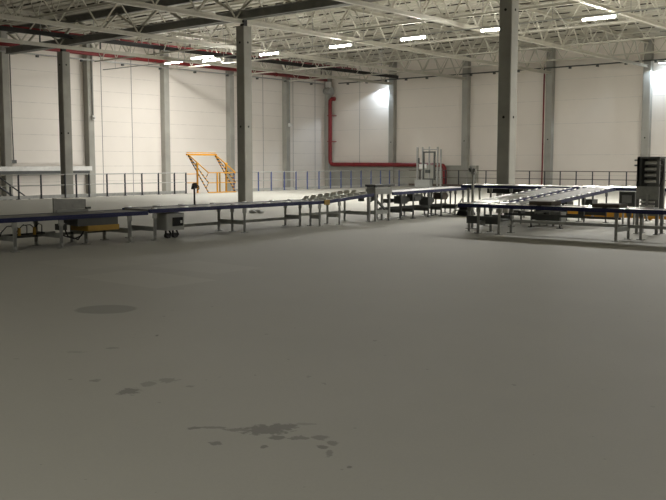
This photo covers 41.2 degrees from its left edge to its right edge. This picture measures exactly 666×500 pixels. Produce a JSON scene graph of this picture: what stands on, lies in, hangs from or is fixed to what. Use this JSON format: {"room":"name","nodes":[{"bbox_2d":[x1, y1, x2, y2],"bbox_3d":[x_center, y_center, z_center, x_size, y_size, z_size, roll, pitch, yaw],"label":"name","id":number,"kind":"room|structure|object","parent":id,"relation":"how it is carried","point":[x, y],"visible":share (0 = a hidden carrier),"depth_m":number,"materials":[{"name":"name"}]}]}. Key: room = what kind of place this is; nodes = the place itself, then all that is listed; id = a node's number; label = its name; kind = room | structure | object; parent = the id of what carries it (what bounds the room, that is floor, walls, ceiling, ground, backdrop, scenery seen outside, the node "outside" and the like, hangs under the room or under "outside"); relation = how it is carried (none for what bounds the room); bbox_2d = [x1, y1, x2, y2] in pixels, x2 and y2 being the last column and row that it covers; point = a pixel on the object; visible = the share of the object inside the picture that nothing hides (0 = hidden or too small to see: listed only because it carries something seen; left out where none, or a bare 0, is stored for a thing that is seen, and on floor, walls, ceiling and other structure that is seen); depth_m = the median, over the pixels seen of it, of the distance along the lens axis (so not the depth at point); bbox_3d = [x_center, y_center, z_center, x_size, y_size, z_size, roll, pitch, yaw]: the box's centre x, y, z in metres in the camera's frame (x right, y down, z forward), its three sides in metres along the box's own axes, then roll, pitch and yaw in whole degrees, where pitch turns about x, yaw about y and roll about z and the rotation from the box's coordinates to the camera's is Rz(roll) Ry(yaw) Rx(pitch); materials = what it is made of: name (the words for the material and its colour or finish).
{"room":"distribution center","nodes":[
{"label":"distribution center","id":0,"kind":"room"},
{"bbox_2d":[0,33,324,199],"bbox_3d":[-22.197,-5.392,44.450,0.256,13.250,67.850,5,7,40],"label":"wall","id":1,"kind":"structure","parent":0,"point":[127,110],"depth_m":56.51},
{"bbox_2d":[9,54,16,162],"bbox_3d":[-17.805,-7.833,49.128,0.140,6.020,0.300,5,7,40],"label":"hanging cable","id":2,"kind":"object","parent":1,"relation":"hanging from","point":[13,160],"visible":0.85,"depth_m":49.14,"materials":[{"name":"paint"}]},
{"bbox_2d":[0,166,91,173],"bbox_3d":[-20.068,-4.127,46.223,0.800,0.420,17.100,5,7,40],"label":"lintel beam","id":3,"kind":"structure","parent":1,"relation":"attached to","point":[21,169],"depth_m":49.86,"materials":[{"name":"white metal"}]},
{"bbox_2d":[0,186,665,499],"bbox_3d":[4.323,-0.171,20.537,51.750,0.400,64.850,5,7,40],"label":"floor","id":4,"kind":"structure","parent":0,"point":[423,357],"depth_m":7.70,"materials":[{"name":"concrete"}]},
{"bbox_2d":[0,209,147,252],"bbox_3d":[-6.304,-0.297,16.586,1.010,0.635,6.360,5,7,40],"label":"conveyor","id":5,"kind":"object","parent":4,"relation":"on","point":[85,222],"visible":1,"depth_m":17.60,"materials":[{"name":"metal"}]},
{"bbox_2d":[52,198,90,212],"bbox_3d":[-5.373,-0.929,18.232,0.120,0.294,0.840,5,7,40],"label":"guard","id":6,"kind":"object","parent":5,"relation":"on","point":[70,205],"visible":1,"depth_m":18.21,"materials":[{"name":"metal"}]},
{"bbox_2d":[0,172,187,199],"bbox_3d":[-12.400,-2.955,40.903,0.140,1.104,14.710,5,7,40],"label":"guard railing","id":7,"kind":"object","parent":4,"relation":"on","point":[158,192],"visible":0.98,"depth_m":41.93,"materials":[{"name":"grey metal"}]},
{"bbox_2d":[186,152,235,192],"bbox_3d":[-6.741,-4.155,47.562,1.700,2.170,2.880,5,7,40],"label":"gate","id":8,"kind":"object","parent":4,"relation":"on","point":[196,164],"visible":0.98,"depth_m":47.40,"materials":[{"name":"metal"}]},
{"bbox_2d":[122,199,323,240],"bbox_3d":[-2.408,-0.783,21.183,1.010,0.690,5.650,5,7,40],"label":"conveyor","id":9,"kind":"object","parent":4,"relation":"on","point":[154,209],"visible":0.92,"depth_m":21.01,"materials":[{"name":"metal"}]},
{"bbox_2d":[156,212,183,237],"bbox_3d":[-3.571,-0.555,19.456,0.415,0.580,0.510,5,7,40],"label":"control box","id":10,"kind":"object","parent":9,"relation":"attached to","point":[168,221],"visible":0.93,"depth_m":19.31,"materials":[{"name":"grey paint"}]},
{"bbox_2d":[191,183,199,204],"bbox_3d":[-3.236,-1.281,20.911,0.147,0.616,0.239,5,7,40],"label":"post","id":11,"kind":"object","parent":9,"relation":"attached to","point":[194,185],"visible":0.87,"depth_m":20.88,"materials":[{"name":"metal"}]},
{"bbox_2d":[236,20,252,201],"bbox_3d":[-3.648,-5.697,36.560,0.463,7.420,0.463,5,7,40],"label":"concrete column","id":12,"kind":"structure","parent":4,"relation":"on","point":[243,32],"depth_m":36.40,"materials":[{"name":"grey concrete"}]},
{"bbox_2d":[4,0,384,54],"bbox_3d":[-2.700,-10.016,35.329,38.762,1.400,0.440,5,7,40],"label":"girder","id":13,"kind":"object","parent":12,"relation":"on","point":[300,6],"visible":0.87,"depth_m":39.25,"materials":[{"name":"metal"}]},
{"bbox_2d":[0,7,391,84],"bbox_3d":[-10.261,-11.181,47.780,0.160,1.580,45.223,5,7,40],"label":"roof truss","id":14,"kind":"object","parent":13,"relation":"on","point":[126,53],"visible":0.71,"depth_m":49.62,"materials":[{"name":"metal"}]},
{"bbox_2d":[0,0,466,79],"bbox_3d":[-5.443,-10.778,43.740,0.160,1.580,45.223,5,7,40],"label":"roof truss","id":15,"kind":"object","parent":13,"relation":"on","point":[13,17],"visible":0.54,"depth_m":43.04,"materials":[{"name":"metal"}]},
{"bbox_2d":[94,0,601,61],"bbox_3d":[0.844,-10.373,39.520,38.747,1.175,0.075,5,7,40],"label":"joist","id":16,"kind":"object","parent":15,"relation":"attached to","point":[568,2],"visible":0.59,"depth_m":40.10,"materials":[{"name":"paint"}]},
{"bbox_2d":[334,0,648,67],"bbox_3d":[4.191,-9.973,35.660,0.160,1.580,45.223,5,7,40],"label":"roof truss","id":17,"kind":"object","parent":13,"relation":"on","point":[390,9],"visible":0.81,"depth_m":41.84,"materials":[{"name":"metal"}]},
{"bbox_2d":[573,0,665,29],"bbox_3d":[9.085,-9.564,31.556,0.160,1.580,45.223,5,7,40],"label":"roof truss","id":18,"kind":"object","parent":13,"relation":"on","point":[593,3],"visible":0.95,"depth_m":34.35,"materials":[{"name":"metal"}]},
{"bbox_2d":[98,0,550,73],"bbox_3d":[-0.626,-10.376,39.700,0.160,1.580,45.223,5,7,40],"label":"roof truss","id":19,"kind":"object","parent":12,"relation":"on","point":[154,6],"visible":0.77,"depth_m":41.71,"materials":[{"name":"metal"}]},
{"bbox_2d":[0,0,115,24],"bbox_3d":[-6.245,-9.539,31.150,38.747,1.175,0.075,5,7,40],"label":"joist","id":20,"kind":"object","parent":19,"relation":"attached to","point":[107,3],"visible":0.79,"depth_m":35.21,"materials":[{"name":"paint"}]},
{"bbox_2d":[169,0,665,69],"bbox_3d":[4.453,-10.797,43.780,38.747,1.175,0.075,5,7,40],"label":"joist","id":21,"kind":"object","parent":19,"relation":"attached to","point":[660,17],"visible":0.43,"depth_m":43.21,"materials":[{"name":"paint"}]},
{"bbox_2d":[233,12,665,75],"bbox_3d":[7.997,-11.214,47.965,38.747,1.175,0.075,5,7,40],"label":"joist","id":22,"kind":"object","parent":19,"relation":"attached to","point":[660,13],"visible":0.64,"depth_m":48.35,"materials":[{"name":"paint"}]},
{"bbox_2d":[289,29,665,81],"bbox_3d":[11.606,-11.639,52.226,38.747,1.175,0.075,5,7,40],"label":"joist","id":23,"kind":"object","parent":19,"relation":"attached to","point":[645,32],"visible":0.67,"depth_m":53.78,"materials":[{"name":"paint"}]},
{"bbox_2d":[249,209,264,212],"bbox_3d":[-2.489,-1.269,28.872,0.514,0.133,0.287,0,6,0],"label":"plastic wrap","id":24,"kind":"object","parent":4,"relation":"on","point":[254,210],"visible":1,"depth_m":28.78,"materials":[{"name":"clear plastic"}]},
{"bbox_2d":[233,170,407,191],"bbox_3d":[-0.168,-4.394,55.344,0.140,1.104,16.630,5,7,40],"label":"guard railing","id":25,"kind":"object","parent":4,"relation":"on","point":[380,177],"visible":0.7,"depth_m":54.56,"materials":[{"name":"metal"}]},
{"bbox_2d":[300,190,374,224],"bbox_3d":[0.121,-1.171,24.160,1.010,0.873,2.100,5,7,40],"label":"conveyor","id":26,"kind":"object","parent":4,"relation":"on","point":[340,196],"visible":0.98,"depth_m":23.99,"materials":[{"name":"grey metal"}]},
{"bbox_2d":[324,200,329,204],"bbox_3d":[-0.157,-1.239,23.042,0.020,0.130,0.210,5,7,40],"label":"plate","id":27,"kind":"object","parent":26,"relation":"attached to","point":[326,202],"visible":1,"depth_m":23.03,"materials":[{"name":"yellow paint"}]},
{"bbox_2d":[358,184,394,221],"bbox_3d":[1.214,-1.357,25.233,0.700,1.030,0.930,5,7,40],"label":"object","id":28,"kind":"object","parent":4,"relation":"on","point":[381,189],"visible":0.78,"depth_m":24.90,"materials":[{"name":"grey paint"}]},
{"bbox_2d":[365,184,394,186],"bbox_3d":[1.333,-1.830,25.086,0.390,0.060,0.930,5,7,40],"label":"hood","id":29,"kind":"object","parent":28,"relation":"attached to","point":[366,185],"depth_m":24.84,"materials":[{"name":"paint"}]},
{"bbox_2d":[377,186,474,219],"bbox_3d":[2.783,-1.478,27.303,1.010,0.860,4.440,5,7,40],"label":"conveyor","id":30,"kind":"object","parent":4,"relation":"on","point":[399,209],"visible":0.73,"depth_m":26.99,"materials":[{"name":"grey metal"}]},
{"bbox_2d":[394,194,409,203],"bbox_3d":[2.066,-1.528,26.170,0.300,0.305,0.520,5,7,40],"label":"motor","id":31,"kind":"object","parent":30,"relation":"attached to","point":[405,199],"visible":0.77,"depth_m":26.00,"materials":[{"name":"paint"}]},
{"bbox_2d":[407,193,422,200],"bbox_3d":[2.491,-1.611,26.591,0.300,0.225,0.570,5,7,40],"label":"motor","id":32,"kind":"object","parent":30,"relation":"attached to","point":[417,196],"visible":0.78,"depth_m":26.39,"materials":[{"name":"paint"}]},
{"bbox_2d":[419,193,433,204],"bbox_3d":[2.904,-1.587,27.163,0.350,0.385,0.470,5,7,40],"label":"motor","id":33,"kind":"object","parent":30,"relation":"attached to","point":[424,201],"visible":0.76,"depth_m":26.98,"materials":[{"name":"paint"}]},
{"bbox_2d":[433,192,448,198],"bbox_3d":[3.420,-1.718,27.765,0.350,0.245,0.520,5,7,40],"label":"motor","id":34,"kind":"object","parent":30,"relation":"attached to","point":[436,195],"visible":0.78,"depth_m":27.59,"materials":[{"name":"grey metal"}]},
{"bbox_2d":[415,147,441,187],"bbox_3d":[6.015,-5.278,56.571,1.950,2.620,0.540,5,7,40],"label":"enclosure","id":35,"kind":"object","parent":4,"relation":"on","point":[428,171],"visible":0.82,"depth_m":56.62,"materials":[{"name":"metal"}]},
{"bbox_2d":[451,196,474,215],"bbox_3d":[4.033,-1.382,27.448,0.532,0.619,0.623,5,7,40],"label":"frame","id":36,"kind":"object","parent":4,"relation":"on","point":[462,210],"visible":0.68,"depth_m":27.35,"materials":[{"name":"black metal"}]},
{"bbox_2d":[465,166,476,228],"bbox_3d":[3.488,-1.320,22.148,0.240,1.567,0.240,5,7,40],"label":"mast","id":37,"kind":"object","parent":4,"relation":"on","point":[473,171],"visible":0.98,"depth_m":22.11,"materials":[{"name":"metal"}]},
{"bbox_2d":[496,0,518,212],"bbox_3d":[5.657,-4.919,28.756,0.463,7.420,0.463,5,7,40],"label":"concrete column","id":38,"kind":"structure","parent":4,"relation":"on","point":[509,9],"depth_m":28.57,"materials":[{"name":"grey concrete"}]},
{"bbox_2d":[509,210,524,223],"bbox_3d":[4.968,-0.893,23.955,0.360,0.360,0.288,5,7,40],"label":"base cabinet","id":39,"kind":"object","parent":4,"relation":"on","point":[515,211],"visible":0.47,"depth_m":23.83,"materials":[{"name":"metal"}]},
{"bbox_2d":[470,187,573,226],"bbox_3d":[5.218,-1.203,24.151,0.910,0.938,4.260,5,7,40],"label":"conveyor","id":40,"kind":"object","parent":4,"relation":"on","point":[543,191],"visible":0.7,"depth_m":23.66,"materials":[{"name":"grey metal"}]},
{"bbox_2d":[409,170,665,186],"bbox_3d":[15.920,-4.135,52.737,27.820,1.104,0.140,5,7,40],"label":"guard railing","id":41,"kind":"object","parent":4,"relation":"on","point":[419,177],"visible":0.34,"depth_m":55.66,"materials":[{"name":"grey metal"}]},
{"bbox_2d":[536,210,548,224],"bbox_3d":[5.564,-0.873,23.452,0.300,0.420,0.358,5,7,40],"label":"base cabinet","id":42,"kind":"object","parent":4,"relation":"on","point":[547,213],"visible":0.15,"depth_m":23.32,"materials":[{"name":"metal"}]},
{"bbox_2d":[549,212,565,225],"bbox_3d":[5.835,-0.806,23.032,0.340,0.370,0.308,5,7,40],"label":"base cabinet","id":43,"kind":"object","parent":4,"relation":"on","point":[550,213],"visible":0.28,"depth_m":22.93,"materials":[{"name":"grey metal"}]},
{"bbox_2d":[458,202,665,241],"bbox_3d":[7.897,-0.412,17.407,12.300,0.701,0.790,5,7,40],"label":"conveyor","id":44,"kind":"object","parent":4,"relation":"on","point":[479,220],"visible":0.97,"depth_m":19.76,"materials":[{"name":"grey metal"}]},
{"bbox_2d":[529,201,560,205],"bbox_3d":[4.778,-1.055,19.978,0.550,0.090,0.480,5,7,40],"label":"cardboard tray","id":45,"kind":"object","parent":44,"relation":"on","point":[538,203],"visible":0.96,"depth_m":19.83,"materials":[{"name":"brown cardboard"}]},
{"bbox_2d":[592,203,627,207],"bbox_3d":[5.942,-0.955,19.028,0.600,0.080,0.480,5,7,40],"label":"cardboard tray","id":46,"kind":"object","parent":44,"relation":"on","point":[603,205],"visible":1,"depth_m":18.87,"materials":[{"name":"brown cardboard"}]},
{"bbox_2d":[511,186,615,228],"bbox_3d":[6.109,-1.133,23.272,0.910,0.973,4.460,5,7,40],"label":"conveyor","id":47,"kind":"object","parent":4,"relation":"on","point":[567,197],"visible":0.78,"depth_m":23.25,"materials":[{"name":"grey metal"}]},
{"bbox_2d":[461,184,665,223],"bbox_3d":[10.754,-1.095,22.818,16.960,0.988,0.810,5,7,40],"label":"conveyor","id":48,"kind":"object","parent":4,"relation":"on","point":[491,188],"visible":0.59,"depth_m":26.78,"materials":[{"name":"grey metal"}]},
{"bbox_2d":[567,211,665,219],"bbox_3d":[9.409,-0.935,25.083,7.900,0.220,0.160,5,7,40],"label":"guard","id":49,"kind":"object","parent":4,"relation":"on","point":[568,212],"visible":0.24,"depth_m":25.98,"materials":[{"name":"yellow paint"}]},
{"bbox_2d":[619,191,635,224],"bbox_3d":[7.594,-1.051,22.766,0.420,0.910,0.308,5,7,40],"label":"base cabinet","id":50,"kind":"object","parent":4,"relation":"on","point":[625,197],"visible":0.6,"depth_m":22.62,"materials":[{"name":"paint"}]},
{"bbox_2d":[633,157,665,234],"bbox_3d":[7.340,-1.263,20.501,0.690,1.780,0.510,5,7,40],"label":"tower","id":51,"kind":"object","parent":4,"relation":"on","point":[650,185],"visible":0.94,"depth_m":20.45,"materials":[{"name":"grey metal"}]},
{"bbox_2d":[0,0,665,66],"bbox_3d":[1.463,-9.829,23.922,61.700,0.350,67.780,5,7,40],"label":"ceiling","id":52,"kind":"structure","parent":0,"point":[211,6],"depth_m":46.63,"materials":[{"name":"grey metal"}]},
{"bbox_2d":[0,35,326,81],"bbox_3d":[-14.238,-11.918,52.008,0.300,1.162,42.601,5,7,40],"label":"pipe","id":53,"kind":"object","parent":52,"relation":"hanging from","point":[276,74],"visible":0.56,"depth_m":55.71,"materials":[{"name":"metal"}]},
{"bbox_2d":[164,43,179,63],"bbox_3d":[-9.242,-11.624,51.289,1.600,1.603,0.120,5,7,40],"label":"lamp","id":54,"kind":"object","parent":52,"relation":"hanging from","point":[178,43],"visible":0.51,"depth_m":51.46,"materials":[{"name":"white paint"}]},
{"bbox_2d":[1,24,356,69],"bbox_3d":[-10.543,-12.103,51.094,0.130,0.612,38.000,5,7,40],"label":"pipe","id":55,"kind":"object","parent":52,"relation":"hanging from","point":[347,67],"visible":0.43,"depth_m":52.31,"materials":[{"name":"red metal"}]},
{"bbox_2d":[0,9,398,78],"bbox_3d":[-7.850,-11.615,49.519,0.120,1.270,39.000,5,7,40],"label":"cable tray","id":56,"kind":"object","parent":52,"relation":"hanging from","point":[2,28],"visible":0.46,"depth_m":48.51,"materials":[{"name":"metal"}]},
{"bbox_2d":[190,46,212,58],"bbox_3d":[-7.830,-12.037,53.009,2.000,1.123,0.120,5,7,40],"label":"lamp","id":57,"kind":"object","parent":52,"relation":"hanging from","point":[204,56],"visible":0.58,"depth_m":53.06,"materials":[{"name":"white paint"}]},
{"bbox_2d":[103,0,665,69],"bbox_3d":[0.476,-10.483,41.003,37.200,1.835,0.060,5,7,40],"label":"track","id":58,"kind":"object","parent":52,"relation":"hanging from","point":[552,19],"visible":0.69,"depth_m":39.55,"materials":[{"name":"metal"}]},
{"bbox_2d":[202,57,221,61],"bbox_3d":[-6.406,-10.066,46.873,1.400,0.150,0.100,5,7,40],"label":"lamp","id":59,"kind":"object","parent":58,"relation":"hanging from","point":[217,58],"visible":1,"depth_m":46.81,"materials":[{"name":"white paint"}]},
{"bbox_2d":[259,51,280,55],"bbox_3d":[-3.156,-9.794,44.148,1.400,0.150,0.100,5,7,40],"label":"lamp","id":60,"kind":"object","parent":58,"relation":"hanging from","point":[271,52],"visible":1,"depth_m":44.09,"materials":[{"name":"white paint"}]},
{"bbox_2d":[329,43,352,48],"bbox_3d":[0.361,-9.500,41.198,1.400,0.150,0.100,5,7,40],"label":"lamp","id":61,"kind":"object","parent":58,"relation":"hanging from","point":[343,44],"visible":1,"depth_m":41.14,"materials":[{"name":"white paint"}]},
{"bbox_2d":[400,34,426,40],"bbox_3d":[3.496,-9.238,38.569,1.400,0.150,0.100,5,7,40],"label":"lamp","id":62,"kind":"object","parent":58,"relation":"hanging from","point":[425,35],"visible":1,"depth_m":38.52,"materials":[{"name":"white paint"}]},
{"bbox_2d":[480,26,498,31],"bbox_3d":[6.593,-8.979,35.972,1.400,0.150,0.100,5,7,40],"label":"lamp","id":63,"kind":"object","parent":58,"relation":"hanging from","point":[497,27],"visible":0.6,"depth_m":36.10,"materials":[{"name":"white paint"}]},
{"bbox_2d":[581,13,617,20],"bbox_3d":[9.958,-8.698,33.150,1.400,0.150,0.100,5,7,40],"label":"lamp","id":64,"kind":"object","parent":58,"relation":"hanging from","point":[615,15],"visible":1,"depth_m":33.09,"materials":[{"name":"white paint"}]},
{"bbox_2d":[332,38,665,186],"bbox_3d":[23.362,-5.968,50.224,61.950,13.250,0.254,5,7,40],"label":"wall","id":65,"kind":"structure","parent":0,"point":[598,110],"depth_m":58.74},
{"bbox_2d":[327,97,446,183],"bbox_3d":[3.953,-6.240,65.968,10.900,10.670,0.769,5,7,40],"label":"pipe","id":66,"kind":"object","parent":65,"relation":"attached to","point":[331,99],"visible":0.81,"depth_m":67.68,"materials":[{"name":"red metal"}]},
{"bbox_2d":[330,165,478,188],"bbox_3d":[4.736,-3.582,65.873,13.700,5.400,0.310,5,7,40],"label":"baseboard","id":67,"kind":"structure","parent":65,"relation":"attached to","point":[408,176],"depth_m":66.24,"materials":[{"name":"metal"}]},
{"bbox_3d":[1.405,3.288,25.160,61.700,0.200,67.600,5,7,40],"label":"floor","id":68,"kind":"structure","parent":0,"visible":0},
{"bbox_2d":[0,31,12,195],"bbox_3d":[-18.021,-5.682,48.868,0.440,12.950,0.420,5,7,40],"label":"wall column","id":69,"kind":"structure","parent":68,"relation":"on","point":[5,120],"depth_m":48.56,"materials":[{"name":"concrete"}]},
{"bbox_2d":[0,177,25,199],"bbox_3d":[-13.617,-1.089,41.040,1.164,5.361,6.168,5,7,40],"label":"stairs","id":70,"kind":"structure","parent":68,"relation":"on","point":[3,189],"depth_m":39.21,"materials":[{"name":"metal"}]},
{"bbox_2d":[57,49,73,197],"bbox_3d":[-13.550,-4.534,45.063,0.463,11.420,0.463,5,7,40],"label":"concrete column","id":71,"kind":"structure","parent":68,"relation":"on","point":[63,57],"depth_m":44.70,"materials":[{"name":"grey concrete"}]},
{"bbox_2d":[82,43,95,193],"bbox_3d":[-14.528,-6.092,52.992,0.440,12.950,0.420,5,7,40],"label":"wall column","id":72,"kind":"structure","parent":68,"relation":"on","point":[87,82],"depth_m":52.67,"materials":[{"name":"concrete"}]},
{"bbox_2d":[91,46,95,119],"bbox_3d":[-14.198,-9.951,52.434,0.347,4.460,0.200,5,7,40],"label":"conduit","id":73,"kind":"object","parent":72,"relation":"attached to","point":[93,117],"visible":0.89,"depth_m":52.53,"materials":[{"name":"metal"}]},
{"bbox_2d":[0,50,323,84],"bbox_3d":[-13.763,-11.209,52.925,0.140,0.204,40.500,5,7,40],"label":"wire tray","id":74,"kind":"object","parent":72,"relation":"attached to","point":[36,55],"visible":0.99,"depth_m":56.08,"materials":[{"name":"metal"}]},
{"bbox_2d":[159,50,170,194],"bbox_3d":[-10.822,-6.528,57.367,0.440,12.950,0.420,5,7,40],"label":"wall column","id":75,"kind":"structure","parent":68,"relation":"on","point":[164,73],"depth_m":57.06,"materials":[{"name":"concrete"}]},
{"bbox_2d":[225,58,234,190],"bbox_3d":[-7.136,-6.962,61.719,0.440,12.950,0.420,5,7,40],"label":"wall column","id":76,"kind":"structure","parent":68,"relation":"on","point":[230,138],"depth_m":61.38,"materials":[{"name":"concrete"}]},
{"bbox_2d":[282,65,289,186],"bbox_3d":[-3.475,-7.393,66.041,0.440,12.950,0.420,5,7,40],"label":"wall column","id":77,"kind":"structure","parent":68,"relation":"on","point":[285,85],"depth_m":65.73,"materials":[{"name":"concrete"}]},
{"bbox_2d":[288,68,291,126],"bbox_3d":[-3.146,-11.301,65.478,0.347,4.360,0.200,5,7,40],"label":"conduit","id":78,"kind":"object","parent":77,"relation":"attached to","point":[289,123],"visible":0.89,"depth_m":65.57,"materials":[{"name":"metal"}]},
{"bbox_2d":[325,70,331,188],"bbox_3d":[-0.376,-7.757,69.701,0.420,12.950,0.420,5,7,40],"label":"wall column","id":79,"kind":"structure","parent":68,"relation":"on","point":[327,96],"depth_m":69.44,"materials":[{"name":"concrete"}]},
{"bbox_2d":[323,82,333,94],"bbox_3d":[-0.373,-12.476,68.492,0.709,1.020,0.600,5,7,40],"label":"ventilator","id":80,"kind":"object","parent":79,"relation":"attached to","point":[329,90],"visible":1,"depth_m":68.36,"materials":[{"name":"white paint"}]},
{"bbox_2d":[388,62,396,183],"bbox_3d":[4.400,-7.361,65.720,0.460,12.950,0.403,5,7,40],"label":"wall column","id":81,"kind":"structure","parent":68,"relation":"on","point":[392,88],"depth_m":65.36,"materials":[{"name":"concrete"}]},
{"bbox_2d":[461,55,470,183],"bbox_3d":[9.217,-6.958,61.680,0.460,12.950,0.403,5,7,40],"label":"wall column","id":82,"kind":"structure","parent":68,"relation":"on","point":[466,84],"depth_m":61.32,"materials":[{"name":"concrete"}]},
{"bbox_2d":[541,67,544,184],"bbox_3d":[13.661,-6.048,57.838,0.086,11.900,0.090,5,7,40],"label":"riser pipe","id":83,"kind":"object","parent":68,"relation":"on","point":[544,67],"visible":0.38,"depth_m":57.62,"materials":[{"name":"metal"}]},
{"bbox_2d":[544,48,555,184],"bbox_3d":[14.035,-6.556,57.640,0.460,12.950,0.403,5,7,40],"label":"wall column","id":84,"kind":"structure","parent":68,"relation":"on","point":[550,78],"depth_m":57.29,"materials":[{"name":"concrete"}]},
{"bbox_2d":[338,59,665,84],"bbox_3d":[14.282,-11.602,56.574,36.200,0.185,0.140,5,7,40],"label":"wire tray","id":85,"kind":"object","parent":84,"relation":"attached to","point":[654,60],"visible":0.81,"depth_m":58.22,"materials":[{"name":"paint"}]},
{"bbox_2d":[640,39,653,156],"bbox_3d":[18.890,-6.150,53.568,0.460,12.950,0.403,5,7,40],"label":"wall column","id":86,"kind":"structure","parent":68,"relation":"on","point":[648,71],"depth_m":53.14,"materials":[{"name":"concrete"}]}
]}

